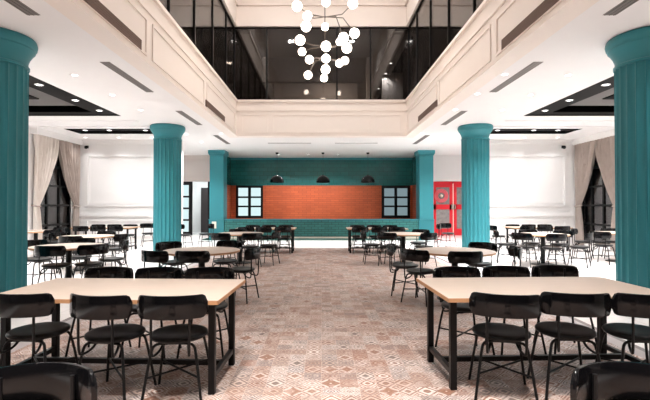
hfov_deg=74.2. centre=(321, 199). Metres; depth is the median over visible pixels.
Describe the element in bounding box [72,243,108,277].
dining chair
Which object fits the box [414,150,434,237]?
square column
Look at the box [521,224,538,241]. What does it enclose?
dining chair
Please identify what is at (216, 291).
rectangular table
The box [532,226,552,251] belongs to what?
dining chair
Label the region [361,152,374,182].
pendant lamp
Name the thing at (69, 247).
round table
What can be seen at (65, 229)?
dining chair
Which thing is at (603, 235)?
dining chair
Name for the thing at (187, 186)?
door
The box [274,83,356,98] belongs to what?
wall
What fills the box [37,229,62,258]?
dining chair
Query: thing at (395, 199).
window
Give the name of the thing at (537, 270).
dining chair
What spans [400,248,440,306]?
dining chair
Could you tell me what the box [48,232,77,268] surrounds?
dining chair
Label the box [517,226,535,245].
dining chair
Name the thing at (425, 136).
ceiling vent
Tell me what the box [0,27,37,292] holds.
fluted column
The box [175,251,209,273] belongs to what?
dining chair
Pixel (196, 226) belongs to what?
wall
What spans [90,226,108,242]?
dining chair
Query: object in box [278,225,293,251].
dining chair
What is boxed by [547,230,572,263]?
dining chair
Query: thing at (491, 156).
trim
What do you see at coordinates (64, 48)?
ceiling
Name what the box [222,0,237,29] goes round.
wall
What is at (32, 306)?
dining chair
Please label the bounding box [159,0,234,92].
window
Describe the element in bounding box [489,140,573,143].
trim
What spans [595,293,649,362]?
dining chair
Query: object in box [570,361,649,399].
dining chair
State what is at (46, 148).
curtain
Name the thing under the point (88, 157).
trim
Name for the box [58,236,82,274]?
dining chair
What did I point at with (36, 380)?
dining chair
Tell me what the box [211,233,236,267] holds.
dining chair
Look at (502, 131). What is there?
ceiling panel
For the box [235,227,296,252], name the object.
rectangular table
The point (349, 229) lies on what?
rectangular table
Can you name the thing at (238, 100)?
trim
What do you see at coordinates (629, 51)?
fluted column
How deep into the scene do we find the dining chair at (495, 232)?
10.89 m
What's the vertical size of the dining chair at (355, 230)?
0.814 m
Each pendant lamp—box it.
[270,152,283,182]
[316,152,329,182]
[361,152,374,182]
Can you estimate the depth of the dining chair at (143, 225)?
15.32 m
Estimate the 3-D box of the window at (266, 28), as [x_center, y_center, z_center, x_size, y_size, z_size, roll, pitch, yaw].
[0.000,-4.859,15.373,6.300,2.630,0.060,0,-1,0]
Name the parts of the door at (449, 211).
pane, pane, pane, pane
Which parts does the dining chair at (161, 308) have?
leg, post, leg, backrest, seat, post, leg, leg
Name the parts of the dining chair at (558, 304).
leg, leg, post, seat, backrest, leg, leg, post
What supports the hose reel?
attached to the door at (449, 211)
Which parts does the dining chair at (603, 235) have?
backrest, seat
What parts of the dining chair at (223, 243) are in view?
seat, backrest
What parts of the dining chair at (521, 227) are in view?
backrest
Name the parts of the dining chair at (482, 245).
seat, backrest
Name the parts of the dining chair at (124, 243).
seat, backrest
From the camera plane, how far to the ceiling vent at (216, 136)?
15.94 m
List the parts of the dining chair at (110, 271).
leg, leg, backrest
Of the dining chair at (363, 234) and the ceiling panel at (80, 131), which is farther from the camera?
the ceiling panel at (80, 131)
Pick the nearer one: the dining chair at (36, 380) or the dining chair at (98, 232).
the dining chair at (36, 380)
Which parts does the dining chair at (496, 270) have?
leg, backrest, leg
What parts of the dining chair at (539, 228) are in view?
backrest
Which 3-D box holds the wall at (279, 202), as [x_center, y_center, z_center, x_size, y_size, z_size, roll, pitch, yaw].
[0.000,0.479,21.096,9.760,2.480,2.600,0,-1,0]
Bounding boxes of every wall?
[27,127,73,251]
[44,0,237,137]
[79,141,182,243]
[183,155,209,181]
[192,182,207,233]
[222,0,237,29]
[227,157,415,185]
[227,185,415,218]
[236,102,406,137]
[237,0,405,29]
[262,57,364,82]
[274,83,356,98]
[405,0,420,29]
[405,0,598,137]
[433,155,460,181]
[489,144,574,240]
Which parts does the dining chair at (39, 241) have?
leg, backrest, seat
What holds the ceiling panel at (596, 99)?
attached to the ceiling at (64, 48)
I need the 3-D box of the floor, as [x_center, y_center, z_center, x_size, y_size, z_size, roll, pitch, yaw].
[0.225,1.666,9.079,19.150,0.200,26.600,0,-1,0]
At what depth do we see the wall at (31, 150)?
13.52 m
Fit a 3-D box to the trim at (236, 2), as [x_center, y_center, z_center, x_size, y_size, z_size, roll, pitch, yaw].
[0.000,-7.065,5.941,6.040,0.080,18.700,0,-1,0]
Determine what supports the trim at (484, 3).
attached to the wall at (477, 55)
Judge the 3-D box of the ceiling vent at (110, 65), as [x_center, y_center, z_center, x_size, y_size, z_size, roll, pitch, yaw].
[-3.700,-2.340,8.306,0.170,0.009,1.950,0,-1,0]
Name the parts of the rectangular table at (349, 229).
leg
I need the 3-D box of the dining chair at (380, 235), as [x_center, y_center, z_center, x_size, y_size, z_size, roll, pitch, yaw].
[1.629,1.177,10.360,0.507,0.814,0.513,0,-1,30]
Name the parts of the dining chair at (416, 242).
seat, backrest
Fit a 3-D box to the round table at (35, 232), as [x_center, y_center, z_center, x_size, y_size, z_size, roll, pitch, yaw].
[-7.900,1.226,11.885,1.180,0.750,1.180,0,-1,-3]
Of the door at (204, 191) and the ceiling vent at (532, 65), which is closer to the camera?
the ceiling vent at (532, 65)
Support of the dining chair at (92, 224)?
on the floor
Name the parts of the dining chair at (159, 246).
backrest, seat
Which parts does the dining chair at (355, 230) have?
backrest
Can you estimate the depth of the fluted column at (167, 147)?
12.94 m
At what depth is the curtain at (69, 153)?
15.55 m
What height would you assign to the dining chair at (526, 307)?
0.814 m
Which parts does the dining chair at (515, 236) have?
backrest, seat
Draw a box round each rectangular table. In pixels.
[0,278,245,394]
[70,226,139,250]
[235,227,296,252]
[346,227,407,252]
[416,277,649,389]
[503,226,570,250]
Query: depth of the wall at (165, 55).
8.07 m
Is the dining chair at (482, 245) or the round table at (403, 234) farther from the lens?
the round table at (403, 234)
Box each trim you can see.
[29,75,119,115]
[29,120,149,126]
[30,127,82,144]
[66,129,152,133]
[69,0,237,135]
[79,155,152,235]
[82,140,153,143]
[183,159,209,178]
[231,158,411,159]
[234,0,408,5]
[237,100,405,135]
[241,31,407,98]
[405,0,573,135]
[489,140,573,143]
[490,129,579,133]
[490,155,574,235]
[493,120,613,126]
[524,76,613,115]
[572,129,614,144]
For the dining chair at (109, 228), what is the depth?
13.38 m
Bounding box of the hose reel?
[434,189,447,202]
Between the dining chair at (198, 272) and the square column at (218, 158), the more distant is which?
the square column at (218, 158)
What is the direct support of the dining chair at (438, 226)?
on the floor
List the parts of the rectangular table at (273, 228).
leg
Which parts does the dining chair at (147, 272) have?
leg, seat, leg, backrest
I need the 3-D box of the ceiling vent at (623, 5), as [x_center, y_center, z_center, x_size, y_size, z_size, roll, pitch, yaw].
[3.700,-2.388,4.556,0.170,0.009,1.950,0,-1,0]
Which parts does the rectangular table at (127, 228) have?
leg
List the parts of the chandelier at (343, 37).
globe, globe, globe, globe, globe, globe, globe, globe, stem, globe, globe, globe, globe, globe, arm, globe, globe, globe, globe, globe, globe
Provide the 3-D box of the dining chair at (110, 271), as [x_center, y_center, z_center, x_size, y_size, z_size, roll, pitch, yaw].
[-2.170,1.099,4.248,0.507,0.814,0.513,0,-1,0]
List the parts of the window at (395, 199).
pane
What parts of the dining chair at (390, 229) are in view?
backrest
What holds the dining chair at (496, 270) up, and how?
on the floor
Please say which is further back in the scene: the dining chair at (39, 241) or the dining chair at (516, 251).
the dining chair at (39, 241)
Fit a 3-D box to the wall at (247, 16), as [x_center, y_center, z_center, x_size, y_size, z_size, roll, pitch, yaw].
[0.000,-7.364,15.445,6.040,2.380,0.300,0,-1,0]
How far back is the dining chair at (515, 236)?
10.05 m
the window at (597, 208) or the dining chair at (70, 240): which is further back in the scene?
the window at (597, 208)
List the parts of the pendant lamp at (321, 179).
lamp shade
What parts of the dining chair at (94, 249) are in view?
seat, backrest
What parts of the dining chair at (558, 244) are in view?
seat, backrest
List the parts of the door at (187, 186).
pane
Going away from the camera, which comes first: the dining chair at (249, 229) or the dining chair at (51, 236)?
the dining chair at (51, 236)
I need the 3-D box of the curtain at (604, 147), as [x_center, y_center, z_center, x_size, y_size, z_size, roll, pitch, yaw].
[9.486,-0.238,14.296,0.221,3.721,1.166,0,-1,0]
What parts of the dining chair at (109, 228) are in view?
backrest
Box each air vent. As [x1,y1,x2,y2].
[84,0,141,49]
[205,100,224,121]
[418,100,437,121]
[501,0,558,49]
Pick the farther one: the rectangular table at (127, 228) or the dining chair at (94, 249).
the rectangular table at (127, 228)
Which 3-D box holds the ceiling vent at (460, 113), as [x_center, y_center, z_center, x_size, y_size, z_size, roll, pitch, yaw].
[3.700,-2.292,12.105,0.170,0.009,1.950,0,-1,0]
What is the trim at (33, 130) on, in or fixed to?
attached to the wall at (31, 150)
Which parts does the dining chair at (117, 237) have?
seat, backrest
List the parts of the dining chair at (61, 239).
backrest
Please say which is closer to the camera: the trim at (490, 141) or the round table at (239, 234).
the round table at (239, 234)
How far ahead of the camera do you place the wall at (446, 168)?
21.02 m
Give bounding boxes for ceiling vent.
[4,0,39,15]
[100,62,152,91]
[176,111,201,124]
[213,135,229,143]
[413,135,429,143]
[441,111,466,124]
[490,62,542,91]
[603,0,638,15]
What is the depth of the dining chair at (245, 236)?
10.00 m
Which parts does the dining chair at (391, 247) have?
backrest, leg, seat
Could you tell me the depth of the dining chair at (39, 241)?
7.90 m
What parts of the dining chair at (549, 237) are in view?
seat, backrest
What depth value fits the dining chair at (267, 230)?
12.78 m
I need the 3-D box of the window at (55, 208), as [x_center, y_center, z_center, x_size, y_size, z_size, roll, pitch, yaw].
[-9.225,-0.147,14.753,0.090,3.330,2.000,0,-1,0]
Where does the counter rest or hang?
on the floor
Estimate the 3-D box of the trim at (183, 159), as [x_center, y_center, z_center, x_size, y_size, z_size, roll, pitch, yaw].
[-6.100,-1.507,21.011,1.600,0.950,0.020,0,-1,0]
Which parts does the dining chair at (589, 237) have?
seat, backrest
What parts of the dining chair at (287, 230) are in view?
backrest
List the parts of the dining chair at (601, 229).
backrest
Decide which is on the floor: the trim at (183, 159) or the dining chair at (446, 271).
the dining chair at (446, 271)
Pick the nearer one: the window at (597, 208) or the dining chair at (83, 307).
the dining chair at (83, 307)
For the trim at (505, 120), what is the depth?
12.39 m
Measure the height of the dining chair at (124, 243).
0.814 m
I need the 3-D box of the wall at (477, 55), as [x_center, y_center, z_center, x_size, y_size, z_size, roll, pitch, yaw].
[3.170,-3.018,6.039,0.300,1.290,19.000,0,-1,0]
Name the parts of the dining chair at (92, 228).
backrest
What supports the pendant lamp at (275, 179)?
hanging from the ceiling at (64, 48)
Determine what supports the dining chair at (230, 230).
on the floor
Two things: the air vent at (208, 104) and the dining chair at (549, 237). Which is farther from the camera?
the air vent at (208, 104)
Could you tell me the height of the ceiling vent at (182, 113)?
0.009 m
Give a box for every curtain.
[31,134,58,239]
[58,140,80,234]
[574,141,595,244]
[595,135,614,249]
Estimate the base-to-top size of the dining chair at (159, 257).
0.814 m
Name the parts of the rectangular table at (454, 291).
leg, leg, leg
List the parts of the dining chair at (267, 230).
backrest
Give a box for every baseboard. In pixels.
[96,241,152,243]
[490,241,574,243]
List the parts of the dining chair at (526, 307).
leg, leg, post, seat, backrest, post, leg, leg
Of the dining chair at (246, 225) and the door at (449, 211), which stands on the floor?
the dining chair at (246, 225)
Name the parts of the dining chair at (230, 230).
backrest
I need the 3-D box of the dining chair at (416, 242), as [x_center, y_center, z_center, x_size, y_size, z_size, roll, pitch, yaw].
[2.574,1.190,11.380,0.507,0.814,0.513,-1,-1,35]
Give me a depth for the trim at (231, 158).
22.15 m
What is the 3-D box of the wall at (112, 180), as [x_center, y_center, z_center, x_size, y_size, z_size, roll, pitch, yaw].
[-7.315,-0.293,16.255,4.070,3.900,0.300,0,-1,0]
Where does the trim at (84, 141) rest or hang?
attached to the wall at (112, 180)
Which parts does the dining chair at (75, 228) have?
backrest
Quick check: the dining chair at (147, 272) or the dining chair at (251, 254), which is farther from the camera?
the dining chair at (251, 254)
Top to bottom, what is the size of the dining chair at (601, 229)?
0.814 m
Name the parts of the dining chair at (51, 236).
backrest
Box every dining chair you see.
[0,293,78,366]
[0,362,97,399]
[27,239,55,284]
[34,246,72,282]
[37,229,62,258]
[47,227,67,240]
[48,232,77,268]
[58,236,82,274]
[64,238,95,277]
[65,266,133,357]
[70,293,156,399]
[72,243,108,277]
[73,226,88,234]
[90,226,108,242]
[90,231,115,265]
[91,224,105,242]
[98,239,128,266]
[101,233,127,266]
[104,224,121,243]
[107,226,122,250]
[119,267,183,357]
[123,224,137,249]
[137,294,207,399]
[140,223,152,246]
[141,250,168,267]
[155,241,187,268]
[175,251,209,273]
[176,267,234,358]
[181,224,192,247]
[198,224,213,246]
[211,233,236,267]
[213,240,242,278]
[229,229,247,258]
[230,246,260,303]
[238,227,254,242]
[239,233,262,266]
[242,225,259,250]
[255,227,273,253]
[257,231,280,265]
[261,225,275,250]
[274,227,290,253]
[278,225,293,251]
[350,225,365,251]
[352,227,368,253]
[360,231,381,263]
[367,225,382,251]
[369,227,387,253]
[377,232,400,265]
[383,225,399,249]
[387,243,418,296]
[388,227,404,247]
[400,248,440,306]
[409,229,429,248]
[412,233,436,267]
[427,224,440,246]
[433,266,494,354]
[439,223,456,246]
[443,251,482,300]
[467,242,497,267]
[468,292,542,399]
[482,265,546,354]
[490,225,507,249]
[493,230,515,263]
[505,224,524,249]
[508,246,522,265]
[511,232,538,267]
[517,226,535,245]
[518,229,540,261]
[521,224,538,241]
[526,291,611,399]
[531,265,596,353]
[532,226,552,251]
[537,224,555,247]
[539,234,567,264]
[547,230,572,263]
[550,226,569,251]
[567,233,593,268]
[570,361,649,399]
[571,228,593,258]
[589,231,615,264]
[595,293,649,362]
[600,228,614,258]
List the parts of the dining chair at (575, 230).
backrest, seat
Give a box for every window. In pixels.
[40,156,70,243]
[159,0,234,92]
[233,27,409,99]
[236,186,262,217]
[382,186,409,217]
[408,0,483,92]
[581,157,612,243]
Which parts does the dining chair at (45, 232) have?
backrest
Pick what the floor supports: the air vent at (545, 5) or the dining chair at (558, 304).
the dining chair at (558, 304)
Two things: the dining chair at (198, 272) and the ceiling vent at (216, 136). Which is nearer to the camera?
the dining chair at (198, 272)
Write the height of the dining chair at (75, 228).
0.814 m
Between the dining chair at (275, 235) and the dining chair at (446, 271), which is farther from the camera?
the dining chair at (275, 235)
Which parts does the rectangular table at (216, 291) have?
leg, leg, leg, leg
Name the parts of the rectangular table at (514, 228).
leg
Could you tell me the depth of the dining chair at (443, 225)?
15.42 m
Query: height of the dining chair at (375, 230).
0.814 m
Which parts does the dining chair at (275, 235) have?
seat, backrest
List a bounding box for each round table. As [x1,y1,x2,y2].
[27,230,43,257]
[28,243,103,277]
[57,234,113,269]
[163,247,239,266]
[222,232,263,263]
[386,232,420,262]
[415,247,495,300]
[524,232,569,264]
[599,231,615,261]
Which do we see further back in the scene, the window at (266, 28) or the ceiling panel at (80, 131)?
the window at (266, 28)
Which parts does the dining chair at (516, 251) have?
backrest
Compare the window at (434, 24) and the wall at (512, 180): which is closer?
the window at (434, 24)
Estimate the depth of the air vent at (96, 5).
6.22 m
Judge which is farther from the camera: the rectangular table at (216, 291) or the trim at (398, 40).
the trim at (398, 40)
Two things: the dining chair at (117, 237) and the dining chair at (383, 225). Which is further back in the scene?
the dining chair at (383, 225)
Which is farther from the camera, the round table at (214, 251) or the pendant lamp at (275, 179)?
the pendant lamp at (275, 179)
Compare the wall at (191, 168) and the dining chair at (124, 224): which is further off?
the wall at (191, 168)
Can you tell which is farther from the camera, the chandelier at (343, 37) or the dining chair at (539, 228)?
the dining chair at (539, 228)
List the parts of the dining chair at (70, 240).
backrest, seat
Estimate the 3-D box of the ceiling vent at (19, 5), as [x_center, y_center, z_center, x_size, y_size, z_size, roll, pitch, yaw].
[-3.700,-2.388,4.556,0.170,0.009,1.950,0,-1,0]
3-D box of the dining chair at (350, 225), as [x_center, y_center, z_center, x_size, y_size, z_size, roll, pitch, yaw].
[1.169,1.221,13.797,0.507,0.814,0.513,0,-1,-2]
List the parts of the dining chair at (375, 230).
backrest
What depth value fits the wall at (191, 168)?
21.02 m
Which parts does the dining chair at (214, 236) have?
backrest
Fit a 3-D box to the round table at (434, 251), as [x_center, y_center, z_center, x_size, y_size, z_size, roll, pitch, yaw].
[2.070,1.160,6.676,1.200,0.750,1.200,0,-1,-9]
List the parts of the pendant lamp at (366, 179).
lamp shade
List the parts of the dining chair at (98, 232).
backrest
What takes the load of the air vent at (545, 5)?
in the wall at (477, 55)
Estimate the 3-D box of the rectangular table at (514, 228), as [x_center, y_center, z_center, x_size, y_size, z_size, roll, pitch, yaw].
[7.000,1.253,13.985,1.830,0.750,0.920,0,-1,0]
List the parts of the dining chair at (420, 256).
leg, post, backrest, leg, seat, leg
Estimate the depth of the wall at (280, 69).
18.47 m
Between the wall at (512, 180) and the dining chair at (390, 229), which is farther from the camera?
the wall at (512, 180)
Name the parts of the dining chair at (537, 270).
backrest, leg, leg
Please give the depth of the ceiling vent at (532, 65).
8.15 m
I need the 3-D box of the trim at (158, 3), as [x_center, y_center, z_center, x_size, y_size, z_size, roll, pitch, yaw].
[-2.990,-3.020,5.889,0.060,1.290,18.700,0,-1,0]
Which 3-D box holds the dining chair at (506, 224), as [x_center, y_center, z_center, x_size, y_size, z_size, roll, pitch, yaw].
[6.460,1.228,14.387,0.507,0.814,0.513,0,-1,0]
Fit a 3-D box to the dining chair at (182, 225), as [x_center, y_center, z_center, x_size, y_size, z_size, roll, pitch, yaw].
[-4.659,1.230,14.500,0.513,0.814,0.507,0,-1,20]
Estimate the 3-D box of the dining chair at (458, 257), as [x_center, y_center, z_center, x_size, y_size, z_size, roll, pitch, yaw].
[2.030,1.124,6.195,0.507,0.814,0.513,0,-1,0]
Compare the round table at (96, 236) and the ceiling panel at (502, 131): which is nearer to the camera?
the round table at (96, 236)
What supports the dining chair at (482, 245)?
on the floor
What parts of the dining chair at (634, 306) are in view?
leg, seat, leg, backrest, post, leg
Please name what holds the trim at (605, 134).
attached to the wall
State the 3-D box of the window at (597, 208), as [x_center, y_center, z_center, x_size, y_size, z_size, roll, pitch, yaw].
[9.675,-0.143,15.028,0.090,3.330,1.850,0,-1,0]
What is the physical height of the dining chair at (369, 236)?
0.814 m
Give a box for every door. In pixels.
[183,182,209,234]
[201,188,207,232]
[433,182,461,234]
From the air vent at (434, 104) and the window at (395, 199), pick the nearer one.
the air vent at (434, 104)
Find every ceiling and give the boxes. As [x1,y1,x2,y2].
[0,0,649,157]
[235,30,407,98]
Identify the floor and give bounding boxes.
[11,233,648,399]
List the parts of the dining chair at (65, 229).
backrest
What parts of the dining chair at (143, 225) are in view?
backrest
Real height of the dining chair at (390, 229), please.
0.814 m
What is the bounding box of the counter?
[224,219,418,237]
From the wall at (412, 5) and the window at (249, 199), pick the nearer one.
the wall at (412, 5)
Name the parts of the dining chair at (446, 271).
leg, post, seat, backrest, leg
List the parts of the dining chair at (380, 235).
backrest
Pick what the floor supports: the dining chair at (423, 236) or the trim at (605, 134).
the dining chair at (423, 236)
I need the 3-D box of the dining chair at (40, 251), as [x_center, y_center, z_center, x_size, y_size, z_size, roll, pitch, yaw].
[-4.359,1.135,7.030,0.507,0.814,0.513,0,-1,-2]
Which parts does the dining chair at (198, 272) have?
leg, backrest, leg, seat, leg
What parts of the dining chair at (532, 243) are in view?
backrest, seat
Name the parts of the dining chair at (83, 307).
post, leg, backrest, leg, seat, post, leg, leg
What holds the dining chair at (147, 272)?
on the floor
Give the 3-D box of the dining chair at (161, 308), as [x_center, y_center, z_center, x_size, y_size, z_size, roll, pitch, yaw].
[-1.090,1.087,3.260,0.507,0.814,0.513,0,-1,-3]
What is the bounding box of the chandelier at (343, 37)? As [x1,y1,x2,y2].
[292,0,358,81]
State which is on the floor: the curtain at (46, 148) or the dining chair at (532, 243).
the dining chair at (532, 243)
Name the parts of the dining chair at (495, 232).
backrest, seat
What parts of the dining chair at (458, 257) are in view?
backrest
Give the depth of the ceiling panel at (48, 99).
10.77 m
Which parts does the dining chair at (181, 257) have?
backrest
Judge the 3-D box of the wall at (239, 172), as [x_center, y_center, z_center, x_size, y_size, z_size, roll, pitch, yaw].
[0.000,-1.471,21.120,9.760,1.420,2.600,0,-1,0]
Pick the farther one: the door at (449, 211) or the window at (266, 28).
the door at (449, 211)
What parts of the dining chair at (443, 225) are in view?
backrest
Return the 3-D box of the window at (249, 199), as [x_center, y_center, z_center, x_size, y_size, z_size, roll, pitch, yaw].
[-3.720,0.093,22.251,1.400,1.680,0.100,0,-1,0]
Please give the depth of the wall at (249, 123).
15.24 m
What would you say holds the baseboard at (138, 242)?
attached to the wall at (112, 180)
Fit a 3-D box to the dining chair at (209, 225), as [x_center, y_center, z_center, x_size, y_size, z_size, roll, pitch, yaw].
[-3.984,1.235,14.906,0.513,0.814,0.507,0,-1,-30]
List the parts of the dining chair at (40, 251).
post, backrest, seat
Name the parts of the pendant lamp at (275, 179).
lamp shade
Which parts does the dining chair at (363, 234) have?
backrest, seat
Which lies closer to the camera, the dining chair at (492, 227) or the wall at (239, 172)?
the dining chair at (492, 227)
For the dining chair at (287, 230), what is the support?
on the floor
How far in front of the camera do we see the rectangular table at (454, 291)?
3.73 m
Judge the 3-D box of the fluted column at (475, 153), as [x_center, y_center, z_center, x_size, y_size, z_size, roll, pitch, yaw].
[4.750,-0.330,13.265,1.050,3.898,1.050,0,-1,0]
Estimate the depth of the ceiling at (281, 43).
17.68 m
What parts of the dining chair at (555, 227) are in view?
backrest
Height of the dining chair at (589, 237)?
0.814 m
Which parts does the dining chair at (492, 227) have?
backrest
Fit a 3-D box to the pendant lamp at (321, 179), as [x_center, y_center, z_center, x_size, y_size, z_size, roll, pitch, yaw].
[0.070,-1.503,19.921,0.650,1.386,0.650,0,-1,0]
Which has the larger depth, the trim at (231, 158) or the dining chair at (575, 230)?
the trim at (231, 158)
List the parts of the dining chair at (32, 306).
post, leg, backrest, post, seat, leg, leg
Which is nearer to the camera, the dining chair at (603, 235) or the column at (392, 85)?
the dining chair at (603, 235)
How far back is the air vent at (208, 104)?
12.02 m
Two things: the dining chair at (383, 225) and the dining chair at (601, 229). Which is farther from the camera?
the dining chair at (383, 225)
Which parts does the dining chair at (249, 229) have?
backrest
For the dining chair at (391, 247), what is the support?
on the floor
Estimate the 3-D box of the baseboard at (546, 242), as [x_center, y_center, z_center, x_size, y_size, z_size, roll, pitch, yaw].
[7.675,1.585,16.071,3.850,0.140,0.020,0,-1,0]
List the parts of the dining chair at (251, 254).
seat, leg, backrest, leg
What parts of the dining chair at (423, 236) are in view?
seat, backrest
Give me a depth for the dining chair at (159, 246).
7.56 m
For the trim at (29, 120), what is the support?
attached to the ceiling at (64, 48)
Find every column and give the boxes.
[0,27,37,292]
[150,123,185,250]
[208,150,228,237]
[366,57,402,98]
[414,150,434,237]
[457,123,492,247]
[605,26,649,287]
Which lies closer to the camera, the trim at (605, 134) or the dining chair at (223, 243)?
the dining chair at (223, 243)
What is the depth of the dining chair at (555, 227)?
13.37 m
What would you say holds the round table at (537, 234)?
on the floor
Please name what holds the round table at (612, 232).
on the floor
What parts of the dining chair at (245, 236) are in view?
seat, backrest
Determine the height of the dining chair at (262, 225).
0.814 m
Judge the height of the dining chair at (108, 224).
0.814 m
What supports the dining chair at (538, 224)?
on the floor

